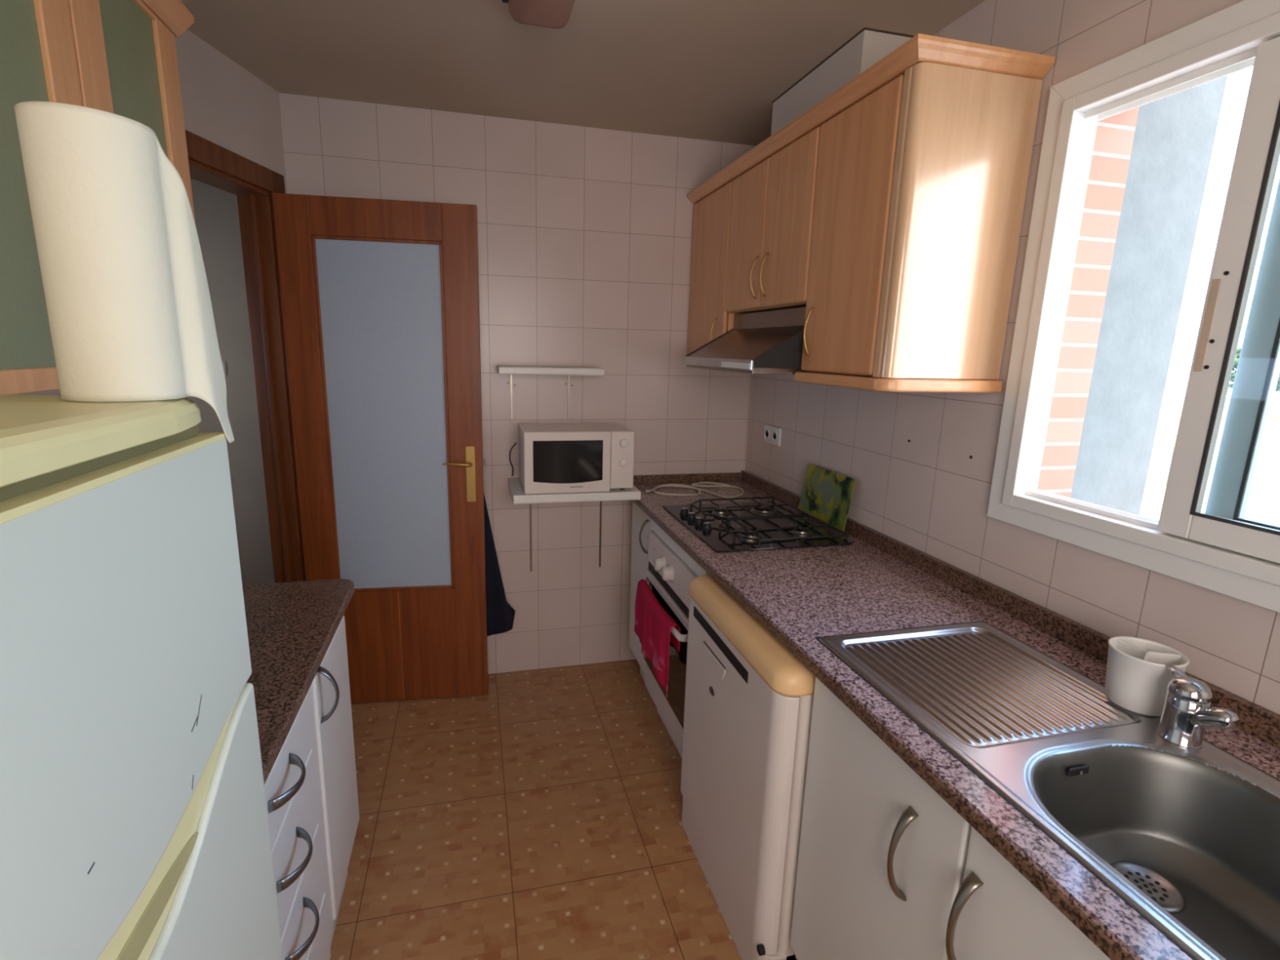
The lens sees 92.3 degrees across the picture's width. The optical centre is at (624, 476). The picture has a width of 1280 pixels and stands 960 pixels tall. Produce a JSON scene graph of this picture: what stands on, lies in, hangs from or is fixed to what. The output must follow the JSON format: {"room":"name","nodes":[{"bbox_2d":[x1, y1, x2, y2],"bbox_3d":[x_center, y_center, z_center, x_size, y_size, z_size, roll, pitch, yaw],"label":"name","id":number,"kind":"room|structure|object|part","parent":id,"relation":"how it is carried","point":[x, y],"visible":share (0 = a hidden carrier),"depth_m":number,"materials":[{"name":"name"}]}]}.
{"room":"kitchen","nodes":[
{"label":"kitchen","id":0,"kind":"room"},
{"bbox_2d":[16,390,60,395],"bbox_3d":[-1.067,0.229,0.328,0.100,2.400,2.610,-2,12,-14],"label":"wall","id":1,"kind":"structure","parent":0,"point":[55,392],"depth_m":1.36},
{"bbox_2d":[0,0,83,395],"bbox_3d":[-0.953,-0.457,0.750,0.352,0.705,0.435,-2,12,-14],"label":"upper cabinet","id":2,"kind":"object","parent":1,"relation":"attached to","point":[38,61],"visible":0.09,"depth_m":0.85,"materials":[{"name":"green wood"}]},
{"bbox_3d":[-0.817,-0.472,0.781,0.005,0.666,0.293,-2,12,-14],"label":"glass panel","id":3,"kind":"part","parent":2,"relation":"part of","materials":[{"name":"green glass"}]},
{"bbox_2d":[67,0,195,225],"bbox_3d":[-1.052,-0.541,1.142,0.352,0.705,0.388,-2,12,-14],"label":"upper cabinet","id":4,"kind":"object","parent":1,"relation":"attached to","point":[126,58],"visible":0.19,"depth_m":1.14,"materials":[{"name":"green wood"}]},
{"bbox_3d":[-0.916,-0.556,1.176,0.005,0.666,0.226,-2,12,-14],"label":"glass panel","id":5,"kind":"part","parent":4,"relation":"part of","materials":[{"name":"green glass"}]},
{"bbox_2d":[185,129,306,582],"bbox_3d":[-1.365,0.011,2.048,0.129,2.110,0.890,2,12,2],"label":"door frame","id":6,"kind":"structure","parent":1,"relation":"attached to","point":[253,184],"depth_m":2.29,"materials":[{"name":"brown wood"}]},
{"bbox_3d":[-0.847,-0.366,0.328,0.352,0.705,0.448,-2,12,-14],"label":"upper cabinet","id":7,"kind":"object","parent":1,"relation":"attached to","visible":0},
{"bbox_2d":[141,0,194,36],"bbox_3d":[-0.933,-0.817,0.647,0.360,0.042,1.298,-2,12,-14],"label":"crown molding","id":8,"kind":"structure","parent":7,"relation":"on","point":[173,14],"depth_m":1.25,"materials":[{"name":"brown wood"}]},
{"bbox_2d":[184,177,274,584],"bbox_3d":[-2.157,-0.400,3.220,1.400,2.400,0.100,-2,12,-14],"label":"wall","id":9,"kind":"structure","parent":0,"point":[216,216],"depth_m":3.18,"materials":[{"name":"paint"}]},
{"bbox_2d":[222,361,226,376],"bbox_3d":[-2.086,-0.552,3.144,0.080,0.072,0.017,-2,12,-14],"label":"light switch","id":10,"kind":"object","parent":9,"relation":"attached to","point":[223,362],"visible":0.22,"depth_m":3.15,"materials":[{"name":"white plastic"}]},
{"bbox_2d":[174,29,287,193],"bbox_3d":[-1.360,-0.134,2.034,0.100,2.400,0.968,2,12,2],"label":"wall","id":11,"kind":"structure","parent":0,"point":[224,104],"depth_m":1.98,"materials":[{"name":"white paint"}]},
{"bbox_2d":[279,92,756,674],"bbox_3d":[-0.225,-0.266,2.799,2.258,2.400,0.100,-2,12,-14],"label":"wall","id":12,"kind":"structure","parent":0,"point":[584,233],"depth_m":2.66,"materials":[{"name":"tile"}]},
{"bbox_2d":[271,192,488,702],"bbox_3d":[-0.925,-0.023,2.445,0.720,2.024,0.090,-1,12,-9],"label":"door","id":13,"kind":"structure","parent":12,"relation":"in","point":[380,297],"depth_m":2.43,"materials":[{"name":"orange wood"}]},
{"bbox_3d":[-0.939,-0.028,2.470,0.464,2.024,0.035,-1,12,-9],"label":"rail","id":14,"kind":"part","parent":13,"relation":"part of","materials":[{"name":"orange wood"}]},
{"bbox_3d":[-0.935,-0.208,2.432,0.460,1.383,0.006,-1,12,-9],"label":"frosted pane","id":15,"kind":"part","parent":13,"relation":"part of","materials":[{"name":"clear glass"}]},
{"bbox_3d":[-0.668,-0.050,2.460,0.120,0.022,0.051,-2,12,-14],"label":"lever","id":16,"kind":"part","parent":13,"relation":"part of","materials":[{"name":"gold metal"}]},
{"bbox_3d":[-0.628,-0.010,2.505,0.036,0.230,0.004,-1,12,-9],"label":"handle plate","id":17,"kind":"part","parent":13,"relation":"part of","materials":[{"name":"gold metal"}]},
{"bbox_2d":[484,495,515,636],"bbox_3d":[-0.646,0.313,2.724,0.305,0.898,0.078,-2,12,-14],"label":"apron","id":18,"kind":"object","parent":12,"relation":"hanging from","point":[500,614],"visible":0.21,"depth_m":2.77,"materials":[{"name":"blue fabric"}]},
{"bbox_2d":[497,364,604,418],"bbox_3d":[-0.319,-0.348,2.600,0.426,0.230,0.200,-2,12,-14],"label":"wall shelf","id":19,"kind":"object","parent":12,"relation":"attached to","point":[501,370],"visible":1,"depth_m":2.50,"materials":[{"name":"white plastic"}]},
{"bbox_2d":[508,477,640,571],"bbox_3d":[-0.232,0.250,2.671,0.515,0.446,0.350,-2,12,-14],"label":"wall shelf","id":20,"kind":"object","parent":12,"relation":"attached to","point":[516,488],"visible":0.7,"depth_m":2.48,"materials":[{"name":"white plastic"}]},
{"bbox_2d":[509,422,634,493],"bbox_3d":[-0.234,-0.087,2.587,0.480,0.248,0.354,-2,12,-14],"label":"microwave","id":21,"kind":"object","parent":20,"relation":"on","point":[553,457],"visible":1,"depth_m":2.45,"materials":[{"name":"white plastic"}]},
{"bbox_3d":[-0.227,-0.058,2.442,0.344,0.246,0.024,-2,12,-14],"label":"door","id":22,"kind":"part","parent":21,"relation":"part of","materials":[{"name":"white plastic"}]},
{"bbox_3d":[-0.013,-0.069,2.494,0.096,0.234,0.024,-2,12,-14],"label":"control panel","id":23,"kind":"part","parent":21,"relation":"part of","materials":[{"name":"white plastic"}]},
{"bbox_2d":[330,659,741,959],"bbox_3d":[-0.621,1.232,1.598,3.720,0.060,4.600,-2,12,-14],"label":"floor","id":24,"kind":"structure","parent":0,"point":[536,816],"depth_m":1.96,"materials":[{"name":"tile"}]},
{"bbox_2d":[0,394,283,959],"bbox_3d":[-0.700,0.677,0.481,0.641,1.437,0.553,-2,12,-14],"label":"fridge","id":25,"kind":"object","parent":24,"relation":"on","point":[134,823],"visible":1,"depth_m":0.47,"materials":[{"name":"metal"}]},
{"bbox_3d":[-0.684,-0.012,0.337,0.639,0.029,0.551,-2,12,-14],"label":"lid","id":26,"kind":"part","parent":25,"relation":"part of","materials":[{"name":"yellow plastic"}]},
{"bbox_3d":[-0.397,0.010,0.415,0.049,0.006,0.545,-2,12,-14],"label":"trim","id":27,"kind":"part","parent":25,"relation":"part of","materials":[{"name":"yellow plastic"}]},
{"bbox_2d":[13,101,234,443],"bbox_3d":[-0.466,-0.173,0.595,0.095,0.299,0.141,13,16,43],"label":"paper roll","id":28,"kind":"object","parent":25,"relation":"on","point":[131,317],"visible":1,"depth_m":0.55,"materials":[{"name":"paper"}]},
{"bbox_3d":[-0.409,0.347,0.484,0.042,0.105,0.553,-2,12,-14],"label":"grip trim","id":29,"kind":"part","parent":25,"relation":"part of","materials":[{"name":"yellow plastic"}]},
{"bbox_3d":[-0.417,0.818,0.583,0.048,1.053,0.549,-2,12,-14],"label":"door","id":30,"kind":"part","parent":25,"relation":"part of","materials":[{"name":"metal"}]},
{"bbox_2d":[264,684,333,959],"bbox_3d":[-0.863,0.887,1.072,0.608,0.818,0.548,-2,12,-14],"label":"drawers","id":31,"kind":"object","parent":24,"relation":"on","point":[292,787],"visible":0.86,"depth_m":1.16,"materials":[{"name":"white laminate"}]},
{"bbox_3d":[-0.580,0.527,1.070,0.042,0.023,0.132,-2,12,-14],"label":"handle","id":32,"kind":"part","parent":31,"relation":"part of","materials":[{"name":"silver metal"}]},
{"bbox_3d":[-0.601,0.551,1.037,0.019,0.122,0.487,-2,12,-14],"label":"drawer","id":33,"kind":"part","parent":31,"relation":"part of","materials":[{"name":"white laminate"}]},
{"bbox_3d":[-0.604,0.700,1.068,0.019,0.174,0.487,-2,12,-14],"label":"drawer","id":34,"kind":"part","parent":31,"relation":"part of","materials":[{"name":"white laminate"}]},
{"bbox_3d":[-0.584,0.680,1.102,0.042,0.023,0.132,-2,12,-14],"label":"handle","id":35,"kind":"part","parent":31,"relation":"part of","materials":[{"name":"silver metal"}]},
{"bbox_2d":[242,578,354,783],"bbox_3d":[-0.930,0.419,1.214,0.576,0.028,1.050,-2,12,-14],"label":"countertop","id":36,"kind":"structure","parent":31,"relation":"on","point":[291,626],"depth_m":1.39,"materials":[{"name":"brown stone"}]},
{"bbox_3d":[-0.588,0.834,1.134,0.042,0.023,0.132,-2,12,-14],"label":"handle","id":37,"kind":"part","parent":31,"relation":"part of","materials":[{"name":"silver metal"}]},
{"bbox_3d":[-0.608,0.874,1.104,0.019,0.174,0.487,-2,12,-14],"label":"drawer","id":38,"kind":"part","parent":31,"relation":"part of","materials":[{"name":"white laminate"}]},
{"bbox_3d":[-0.613,1.048,1.140,0.019,0.174,0.487,-2,12,-14],"label":"drawer","id":39,"kind":"part","parent":31,"relation":"part of","materials":[{"name":"white laminate"}]},
{"bbox_2d":[311,615,359,946],"bbox_3d":[-0.970,0.794,1.494,0.608,0.823,0.343,-2,12,-14],"label":"base cabinet","id":40,"kind":"object","parent":24,"relation":"on","point":[331,682],"visible":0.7,"depth_m":1.49,"materials":[{"name":"white laminate"}]},
{"bbox_3d":[-0.651,0.478,1.353,0.042,0.132,0.023,-2,12,-14],"label":"handle","id":41,"kind":"part","parent":40,"relation":"part of","materials":[{"name":"silver metal"}]},
{"bbox_2d":[628,501,652,681],"bbox_3d":[0.322,0.538,2.759,0.618,0.868,0.305,-2,12,-14],"label":"base cabinet","id":42,"kind":"object","parent":24,"relation":"on","point":[641,522],"visible":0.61,"depth_m":2.70,"materials":[{"name":"white laminate"}]},
{"bbox_3d":[0.077,0.246,2.513,0.042,0.150,0.021,-2,12,-14],"label":"handle","id":43,"kind":"part","parent":42,"relation":"part of","materials":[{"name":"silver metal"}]},
{"bbox_2d":[632,470,1279,959],"bbox_3d":[0.654,0.332,1.462,0.619,0.081,3.098,-2,12,-14],"label":"countertop","id":44,"kind":"structure","parent":42,"relation":"on","point":[877,582],"depth_m":1.41,"materials":[{"name":"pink stone"}]},
{"bbox_2d":[644,481,743,497],"bbox_3d":[0.316,0.051,2.778,0.433,0.014,0.291,3,12,6],"label":"power cord","id":45,"kind":"object","parent":44,"relation":"on","point":[694,485],"visible":1,"depth_m":2.79,"materials":[{"name":"white plastic"}]},
{"bbox_2d":[662,496,852,552],"bbox_3d":[0.450,0.157,2.236,0.478,0.034,0.572,-2,12,-14],"label":"gas hob","id":46,"kind":"object","parent":44,"relation":"in","point":[725,527],"visible":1,"depth_m":2.17,"materials":[{"name":"black metal"}]},
{"bbox_3d":[0.225,0.131,2.329,0.036,0.022,0.036,-2,12,-14],"label":"knob","id":47,"kind":"part","parent":46,"relation":"part of","materials":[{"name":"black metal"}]},
{"bbox_3d":[0.245,0.145,2.266,0.036,0.022,0.036,-2,12,-14],"label":"knob","id":48,"kind":"part","parent":46,"relation":"part of","materials":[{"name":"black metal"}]},
{"bbox_3d":[0.265,0.159,2.203,0.036,0.022,0.036,-2,12,-14],"label":"knob","id":49,"kind":"part","parent":46,"relation":"part of","materials":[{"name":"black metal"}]},
{"bbox_3d":[0.285,0.172,2.140,0.036,0.022,0.036,-2,12,-14],"label":"knob","id":50,"kind":"part","parent":46,"relation":"part of","materials":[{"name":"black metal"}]},
{"bbox_3d":[0.364,0.136,2.349,0.065,0.012,0.065,-2,12,-14],"label":"burner","id":51,"kind":"part","parent":46,"relation":"part of","materials":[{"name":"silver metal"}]},
{"bbox_3d":[0.417,0.197,2.060,0.081,0.012,0.081,-2,12,-14],"label":"burner","id":52,"kind":"part","parent":46,"relation":"part of","materials":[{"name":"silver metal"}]},
{"bbox_3d":[0.539,0.131,2.392,0.103,0.012,0.103,-2,12,-14],"label":"burner","id":53,"kind":"part","parent":46,"relation":"part of","materials":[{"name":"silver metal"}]},
{"bbox_3d":[0.609,0.190,2.117,0.065,0.012,0.065,-2,12,-14],"label":"burner","id":54,"kind":"part","parent":46,"relation":"part of","materials":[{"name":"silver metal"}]},
{"bbox_2d":[798,463,855,533],"bbox_3d":[0.730,0.072,2.254,0.038,0.190,0.306,-2,12,-14],"label":"board","id":55,"kind":"object","parent":44,"relation":"on","point":[826,495],"visible":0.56,"depth_m":2.23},
{"bbox_2d":[814,620,1279,959],"bbox_3d":[0.755,0.528,0.952,0.449,0.162,1.005,-2,12,-14],"label":"sink","id":56,"kind":"object","parent":44,"relation":"in","point":[1188,839],"visible":0.88,"depth_m":0.98,"materials":[{"name":"metal"}]},
{"bbox_2d":[1105,635,1189,716],"bbox_3d":[0.937,0.362,1.115,0.112,0.104,0.112,-2,12,-14],"label":"utensil cup","id":57,"kind":"object","parent":56,"relation":"on","point":[1138,677],"visible":0.92,"depth_m":1.09,"materials":[{"name":"white ceramic"}]},
{"bbox_2d":[1156,663,1239,749],"bbox_3d":[0.927,0.384,1.006,0.058,0.109,0.113,-2,12,-14],"label":"faucet","id":58,"kind":"object","parent":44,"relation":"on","point":[1187,712],"visible":1,"depth_m":1.00,"materials":[{"name":"silver metal"}]},
{"bbox_3d":[0.928,0.333,1.034,0.024,0.020,0.039,1,12,-1],"label":"lever","id":59,"kind":"part","parent":58,"relation":"part of","materials":[{"name":"silver metal"}]},
{"bbox_2d":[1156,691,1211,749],"bbox_3d":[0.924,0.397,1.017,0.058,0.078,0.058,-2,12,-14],"label":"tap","id":60,"kind":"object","parent":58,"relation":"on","point":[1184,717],"depth_m":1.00,"materials":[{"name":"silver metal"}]},
{"bbox_3d":[0.933,0.387,0.983,0.039,0.054,0.064,-2,12,-14],"label":"spout","id":61,"kind":"part","parent":58,"relation":"part of","materials":[{"name":"silver metal"}]},
{"bbox_2d":[644,519,709,757],"bbox_3d":[0.403,0.634,2.313,0.618,0.866,0.600,-2,12,-14],"label":"oven","id":62,"kind":"object","parent":24,"relation":"on","point":[669,574],"visible":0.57,"depth_m":2.18,"materials":[{"name":"white metal"}]},
{"bbox_2d":[634,579,680,697],"bbox_3d":[0.106,0.577,2.258,0.059,0.263,0.426,-2,12,-14],"label":"tea towel","id":63,"kind":"object","parent":62,"relation":"hanging from","point":[653,624],"visible":0.99,"depth_m":2.17,"materials":[{"name":"red fabric"}]},
{"bbox_3d":[0.126,0.323,2.261,0.034,0.060,0.060,-2,12,-14],"label":"knob","id":64,"kind":"part","parent":62,"relation":"part of","materials":[{"name":"white plastic"}]},
{"bbox_3d":[0.165,0.879,2.306,0.018,0.122,0.592,-2,12,-14],"label":"panel","id":65,"kind":"part","parent":62,"relation":"part of","materials":[{"name":"white metal"}]},
{"bbox_3d":[0.165,0.638,2.254,0.030,0.361,0.576,-2,12,-14],"label":"door","id":66,"kind":"part","parent":62,"relation":"part of","materials":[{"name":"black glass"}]},
{"bbox_3d":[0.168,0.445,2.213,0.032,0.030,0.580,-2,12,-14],"label":"door","id":67,"kind":"part","parent":62,"relation":"part of","materials":[{"name":"white metal"}]},
{"bbox_3d":[0.128,0.476,2.223,0.049,0.026,0.498,-2,12,-14],"label":"handle","id":68,"kind":"part","parent":62,"relation":"part of","materials":[{"name":"white metal"}]},
{"bbox_3d":[0.149,0.342,2.171,0.034,0.060,0.060,-2,12,-14],"label":"knob","id":69,"kind":"part","parent":62,"relation":"part of","materials":[{"name":"white plastic"}]},
{"bbox_3d":[0.174,0.334,2.191,0.026,0.123,0.588,-2,12,-14],"label":"control panel","id":70,"kind":"part","parent":62,"relation":"part of","materials":[{"name":"white metal"}]},
{"bbox_2d":[680,574,815,959],"bbox_3d":[0.532,0.764,1.732,0.592,0.856,0.608,-2,12,-14],"label":"dishwasher","id":71,"kind":"object","parent":24,"relation":"on","point":[748,704],"visible":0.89,"depth_m":1.50,"materials":[{"name":"white metal"}]},
{"bbox_3d":[0.530,1.125,1.809,0.578,0.118,0.603,-2,12,-14],"label":"panel","id":72,"kind":"part","parent":71,"relation":"part of","materials":[{"name":"white ceramic"}]},
{"bbox_2d":[790,676,1111,959],"bbox_3d":[0.759,0.912,1.022,0.620,0.866,0.895,-2,12,-14],"label":"base cabinet","id":73,"kind":"object","parent":24,"relation":"on","point":[888,869],"visible":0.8,"depth_m":1.06,"materials":[{"name":"white laminate"}]},
{"bbox_3d":[0.451,0.795,1.167,0.021,0.692,0.419,-2,12,-14],"label":"door","id":74,"kind":"part","parent":73,"relation":"part of","materials":[{"name":"white laminate"}]},
{"bbox_3d":[0.454,0.627,1.018,0.042,0.174,0.021,-2,12,-14],"label":"handle","id":75,"kind":"part","parent":73,"relation":"part of","materials":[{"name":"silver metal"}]},
{"bbox_3d":[0.486,0.654,0.892,0.042,0.174,0.021,-2,12,-14],"label":"handle","id":76,"kind":"part","parent":73,"relation":"part of","materials":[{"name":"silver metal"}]},
{"bbox_3d":[0.552,0.881,0.764,0.021,0.692,0.421,-2,12,-14],"label":"door","id":77,"kind":"part","parent":73,"relation":"part of","materials":[{"name":"white laminate"}]},
{"bbox_2d":[180,0,984,145],"bbox_3d":[-0.563,-1.186,1.095,3.720,0.080,4.600,-2,12,-14],"label":"ceiling","id":78,"kind":"structure","parent":0,"point":[714,70],"depth_m":1.88,"materials":[{"name":"paint"}]},
{"bbox_2d":[502,0,574,28],"bbox_3d":[-0.258,-1.158,1.430,0.291,0.096,0.280,-2,12,-14],"label":"ceiling lamp","id":79,"kind":"object","parent":78,"relation":"attached to","point":[553,14],"visible":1,"depth_m":1.49,"materials":[{"name":"brown glass"}]},
{"bbox_2d":[770,27,914,135],"bbox_3d":[0.692,-1.178,2.009,0.204,0.249,0.549,-2,12,-14],"label":"box","id":80,"kind":"object","parent":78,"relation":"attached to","point":[868,46],"visible":0.29,"depth_m":1.84,"materials":[{"name":"white cardboard"}]},
{"bbox_2d":[745,0,1279,715],"bbox_3d":[1.023,0.068,1.342,0.050,2.400,3.600,-2,12,-14],"label":"wall","id":81,"kind":"structure","parent":0,"point":[926,494],"depth_m":1.52,"materials":[{"name":"tile"}]},
{"bbox_2d":[686,181,741,355],"bbox_3d":[0.483,-0.816,2.583,0.353,0.682,0.418,-2,12,-14],"label":"upper cabinet","id":82,"kind":"object","parent":81,"relation":"attached to","point":[708,319],"visible":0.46,"depth_m":2.50,"materials":[{"name":"brown wood"}]},
{"bbox_3d":[0.353,-0.564,2.460,0.028,0.141,0.012,-2,12,-14],"label":"handle","id":83,"kind":"part","parent":82,"relation":"part of","materials":[{"name":"gold metal"}]},
{"bbox_2d":[763,424,781,446],"bbox_3d":[0.647,-0.183,2.708,0.014,0.080,0.145,-2,12,-14],"label":"wall socket","id":84,"kind":"object","parent":81,"relation":"attached to","point":[772,434],"visible":1,"depth_m":2.69,"materials":[{"name":"white plastic"}]},
{"bbox_2d":[764,429,769,438],"bbox_3d":[0.634,-0.190,2.742,0.005,0.042,0.042,-2,12,-14],"label":"outlet","id":85,"kind":"object","parent":84,"relation":"attached to","point":[766,431],"depth_m":2.74,"materials":[{"name":"white plastic"}]},
{"bbox_2d":[772,431,777,440],"bbox_3d":[0.651,-0.176,2.674,0.005,0.042,0.042,-2,12,-14],"label":"outlet","id":86,"kind":"object","parent":84,"relation":"attached to","point":[774,433],"depth_m":2.68,"materials":[{"name":"white plastic"}]},
{"bbox_2d":[725,126,820,313],"bbox_3d":[0.608,-0.810,2.077,0.353,0.480,0.600,-2,12,-14],"label":"upper cabinet","id":87,"kind":"object","parent":81,"relation":"attached to","point":[773,202],"visible":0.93,"depth_m":1.98,"materials":[{"name":"brown wood"}]},
{"bbox_3d":[0.434,-0.837,2.186,0.018,0.475,0.298,-2,12,-14],"label":"door","id":88,"kind":"part","parent":87,"relation":"part of","materials":[{"name":"brown wood"}]},
{"bbox_2d":[684,306,812,374],"bbox_3d":[0.531,-0.469,2.131,0.478,0.203,0.604,-2,12,-14],"label":"extractor hood","id":89,"kind":"object","parent":87,"relation":"attached to","point":[771,341],"visible":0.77,"depth_m":1.98,"materials":[{"name":"metal"}]},
{"bbox_2d":[720,361,750,368],"bbox_3d":[0.343,-0.348,1.916,0.003,0.017,0.215,-2,12,-14],"label":"light","id":90,"kind":"object","parent":89,"relation":"attached to","point":[724,365],"depth_m":1.91,"materials":[{"name":"white plastic"}]},
{"bbox_2d":[733,306,805,328],"bbox_3d":[0.628,-0.483,2.152,0.280,0.180,0.588,-2,12,-14],"label":"hood","id":91,"kind":"object","parent":89,"relation":"attached to","point":[793,317],"depth_m":2.08,"materials":[{"name":"metal"}]},
{"bbox_3d":[0.439,-0.681,2.098,0.028,0.141,0.012,-2,12,-14],"label":"handle","id":92,"kind":"part","parent":87,"relation":"part of","materials":[{"name":"gold metal"}]},
{"bbox_3d":[0.457,-0.666,2.027,0.028,0.141,0.012,-2,12,-14],"label":"handle","id":93,"kind":"part","parent":87,"relation":"part of","materials":[{"name":"gold metal"}]},
{"bbox_3d":[0.506,-0.776,1.901,0.018,0.475,0.298,-2,12,-14],"label":"door","id":94,"kind":"part","parent":87,"relation":"part of","materials":[{"name":"brown wood"}]},
{"bbox_2d":[794,62,1042,392],"bbox_3d":[0.727,-0.595,1.618,0.353,0.710,0.425,-2,12,-14],"label":"upper cabinet","id":95,"kind":"object","parent":81,"relation":"attached to","point":[922,181],"visible":1,"depth_m":1.46,"materials":[{"name":"brown wood"}]},
{"bbox_3d":[0.527,-0.417,1.772,0.028,0.141,0.012,-2,12,-14],"label":"handle","id":96,"kind":"part","parent":95,"relation":"part of","materials":[{"name":"gold metal"}]},
{"bbox_3d":[0.581,-0.613,1.613,0.018,0.673,0.344,-2,12,-14],"label":"door","id":97,"kind":"part","parent":95,"relation":"part of","materials":[{"name":"brown wood"}]},
{"bbox_2d":[686,33,1055,204],"bbox_3d":[0.612,-1.062,2.020,0.357,0.035,1.451,-2,12,-14],"label":"crown molding","id":98,"kind":"structure","parent":95,"relation":"on","point":[920,48],"depth_m":1.40,"materials":[{"name":"brown wood"}]},
{"bbox_3d":[0.628,-0.573,1.432,0.020,0.676,0.030,-2,12,-14],"label":"corner post","id":99,"kind":"part","parent":95,"relation":"part of","materials":[{"name":"brown wood"}]},
{"bbox_3d":[0.724,-0.262,1.688,0.342,0.030,0.425,-2,12,-14],"label":"trim","id":100,"kind":"part","parent":95,"relation":"part of","materials":[{"name":"brown wood"}]},
{"bbox_3d":[0.784,-0.573,1.446,0.325,0.676,0.028,-2,12,-14],"label":"panel","id":101,"kind":"part","parent":95,"relation":"part of","materials":[{"name":"brown wood"}]},
{"bbox_2d":[986,0,1279,613],"bbox_3d":[1.213,-0.253,0.867,0.252,0.994,1.338,-2,12,-14],"label":"window","id":102,"kind":"structure","parent":81,"relation":"in","point":[1220,550],"depth_m":1.12,"materials":[{"name":"white metal"}]},
{"bbox_3d":[1.146,-0.217,0.692,0.022,0.835,0.863,-2,12,-14],"label":"sash","id":103,"kind":"part","parent":102,"relation":"part of","materials":[{"name":"white metal"}]},
{"bbox_3d":[1.185,-0.213,0.676,0.024,0.835,0.812,-2,12,-14],"label":"sash","id":104,"kind":"part","parent":102,"relation":"part of","materials":[{"name":"white metal"}]},
{"bbox_2d":[1036,106,1138,497],"bbox_3d":[1.117,0.163,1.387,0.150,3.200,3.600,-2,12,-14],"label":"wall","id":105,"kind":"structure","parent":0,"point":[1114,135],"depth_m":1.47,"materials":[{"name":"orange brick"}]},
{"bbox_2d":[1070,75,1227,515],"bbox_3d":[1.069,0.003,2.393,0.245,5.100,1.600,-2,12,-14],"label":"wall","id":106,"kind":"structure","parent":0,"point":[1175,135],"depth_m":1.50,"materials":[{"name":"paint"}]},
{"label":"outside","id":107,"kind":"structure","parent":0,"visible":0},
{"bbox_3d":[32.406,0.912,21.768,69.300,0.100,100.000,-2,12,-14],"label":"ground","id":108,"kind":"structure","parent":107,"visible":0},
{"bbox_2d":[1139,396,1279,526],"bbox_3d":[16.278,-0.583,18.694,10.400,3.320,4.900,-2,12,-14],"label":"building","id":109,"kind":"structure","parent":108,"relation":"on","point":[1264,505],"depth_m":16.38,"materials":[{"name":"white"}]},
{"bbox_2d":[1228,347,1279,391],"bbox_3d":[47.425,-6.878,45.933,4.476,6.032,4.428,4,12,12],"label":"tree","id":110,"kind":"object","parent":108,"relation":"on","point":[1238,350],"visible":0.07,"depth_m":46.05,"materials":[{"name":"green plant"}]}
]}

